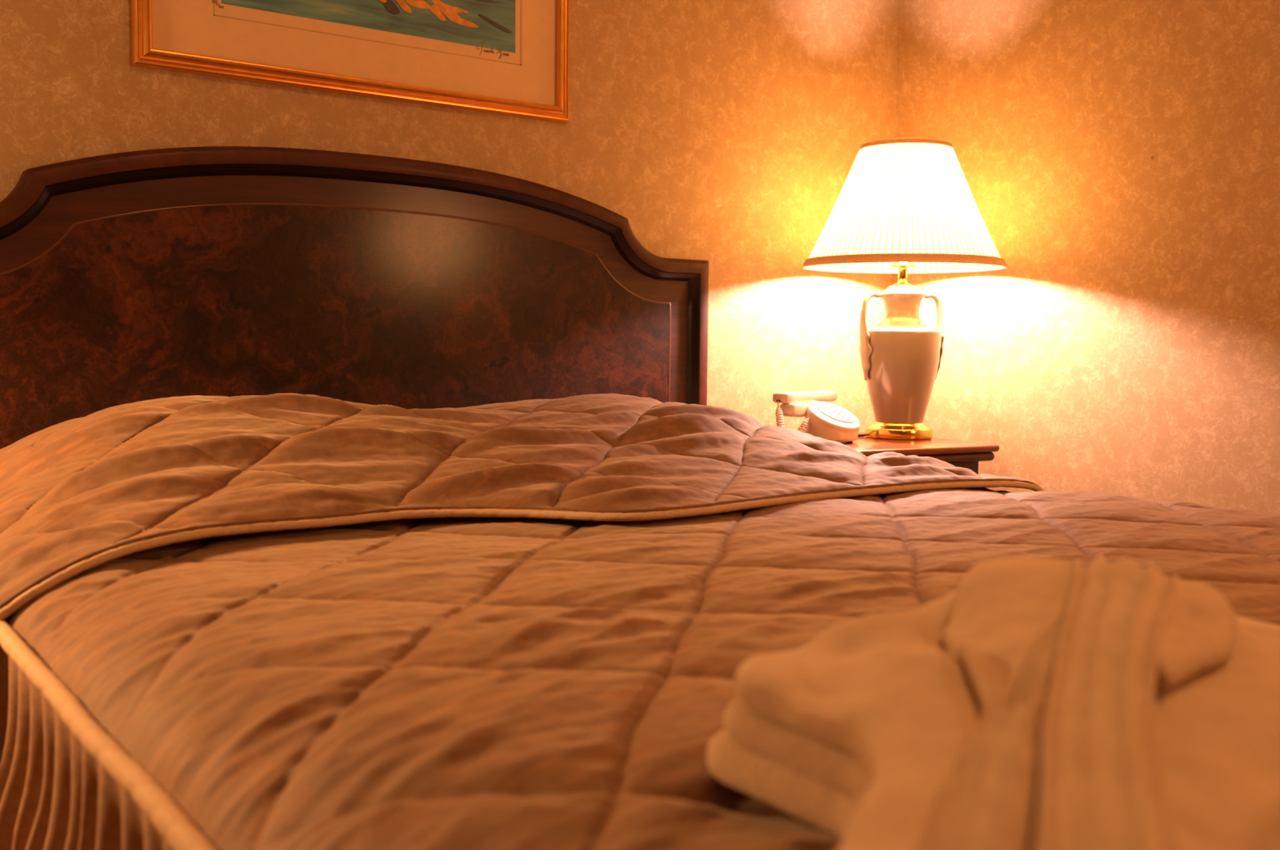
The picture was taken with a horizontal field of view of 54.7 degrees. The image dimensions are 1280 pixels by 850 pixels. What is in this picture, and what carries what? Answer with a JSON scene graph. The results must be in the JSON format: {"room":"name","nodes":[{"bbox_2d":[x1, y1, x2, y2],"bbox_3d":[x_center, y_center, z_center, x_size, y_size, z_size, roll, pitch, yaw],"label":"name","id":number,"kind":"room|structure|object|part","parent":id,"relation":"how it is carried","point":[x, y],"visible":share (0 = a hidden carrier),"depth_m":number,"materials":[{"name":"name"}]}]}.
{"room":"bedroom","nodes":[
{"label":"bedroom","id":0,"kind":"room"},
{"bbox_2d":[0,0,898,432],"bbox_3d":[-1.123,-0.597,1.641,4.394,2.500,0.100,-2,5,-37],"label":"wall","id":1,"kind":"structure","parent":0,"point":[727,134],"depth_m":2.47,"materials":[{"name":"paper"}]},
{"bbox_2d":[130,0,568,123],"bbox_3d":[-0.441,-0.880,2.051,0.775,0.660,0.022,-2,5,-37],"label":"framed print","id":2,"kind":"object","parent":1,"relation":"attached to","point":[503,57],"visible":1,"depth_m":2.08,"materials":[{"name":"beige paper"}]},
{"bbox_2d":[891,0,1279,514],"bbox_3d":[1.942,-0.530,1.120,0.100,2.500,4.400,-2,5,-37],"label":"wall","id":3,"kind":"structure","parent":0,"point":[1120,159],"depth_m":2.42,"materials":[{"name":"paper"}]},
{"bbox_3d":[0.207,0.839,-0.068,4.393,0.100,4.600,-2,5,-37],"label":"floor","id":4,"kind":"structure","parent":0,"visible":0},
{"bbox_2d":[0,146,708,448],"bbox_3d":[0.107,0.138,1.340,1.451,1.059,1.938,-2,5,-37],"label":"headboard","id":5,"kind":"object","parent":4,"relation":"on","point":[131,277],"visible":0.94,"depth_m":2.02,"materials":[{"name":"brown wood"}]},
{"bbox_2d":[0,393,1279,849],"bbox_3d":[0.146,0.327,1.287,1.575,0.679,1.978,-2,5,-37],"label":"bedspread","id":6,"kind":"object","parent":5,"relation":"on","point":[276,621],"visible":0.88,"depth_m":1.00,"materials":[{"name":"fabric"}]},
{"bbox_2d":[0,393,1041,608],"bbox_3d":[-0.230,0.089,1.701,1.480,0.270,0.837,-2,5,-37],"label":"fold","id":7,"kind":"object","parent":6,"relation":"on","point":[102,508],"depth_m":1.40,"materials":[{"name":"fabric"}]},
{"bbox_2d":[706,555,1279,849],"bbox_3d":[0.270,0.126,0.475,0.605,0.098,0.464,-2,5,-37],"label":"bathrobe","id":8,"kind":"object","parent":6,"relation":"on","point":[1035,703],"visible":1,"depth_m":0.47,"materials":[{"name":"fabric"}]},
{"bbox_2d":[838,432,999,474],"bbox_3d":[0.451,0.321,2.501,0.385,0.580,0.368,-2,5,-29],"label":"nightstand","id":9,"kind":"object","parent":4,"relation":"on","point":[958,453],"visible":0.12,"depth_m":2.39,"materials":[{"name":"brown wood"}]},
{"bbox_2d":[773,390,860,442],"bbox_3d":[0.346,-0.015,2.434,0.201,0.098,0.144,-2,5,-37],"label":"telephone","id":10,"kind":"object","parent":9,"relation":"on","point":[824,420],"visible":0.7,"depth_m":2.41,"materials":[{"name":"beige plastic"}]},
{"bbox_3d":[0.296,-0.007,2.402,0.079,0.080,0.037,-1,4,-23],"label":"coiled cord","id":11,"kind":"part","parent":10,"relation":"part of","materials":[{"name":"white plastic"}]},
{"bbox_3d":[0.387,-0.023,2.433,0.076,0.036,0.067,-2,5,-37],"label":"dial plate","id":12,"kind":"part","parent":10,"relation":"part of","materials":[{"name":"beige plastic"}]},
{"bbox_2d":[802,137,1006,439],"bbox_3d":[0.541,-0.273,2.549,0.410,0.602,0.410,4,5,40],"label":"table lamp","id":13,"kind":"object","parent":9,"relation":"on","point":[903,206],"visible":0.99,"depth_m":2.46,"materials":[{"name":"white fabric"}]},
{"bbox_3d":[0.466,-0.183,2.541,0.050,0.182,0.049,3,5,36],"label":"handle","id":14,"kind":"part","parent":13,"relation":"part of","materials":[{"name":"beige ceramic"}]},
{"bbox_3d":[0.541,-0.331,2.545,0.411,0.018,0.411,-2,5,-37],"label":"trim","id":15,"kind":"part","parent":13,"relation":"part of","materials":[{"name":"beige fabric"}]},
{"bbox_3d":[0.543,-0.449,2.536,0.400,0.245,0.400,-2,5,-37],"label":"lampshade","id":16,"kind":"part","parent":13,"relation":"part of","materials":[{"name":"fabric"}]},
{"bbox_3d":[0.544,-0.568,2.528,0.188,0.012,0.188,-2,5,-37],"label":"trim","id":17,"kind":"part","parent":13,"relation":"part of","materials":[{"name":"fabric"}]},
{"bbox_3d":[0.614,-0.183,2.569,0.050,0.182,0.049,3,5,36],"label":"handle","id":18,"kind":"part","parent":13,"relation":"part of","materials":[{"name":"beige ceramic"}]},
{"bbox_3d":[0.450,0.054,2.488,0.373,0.018,0.354,-2,5,-29],"label":"cornice moulding","id":19,"kind":"part","parent":9,"relation":"part of","materials":[{"name":"brown wood"}]}
]}

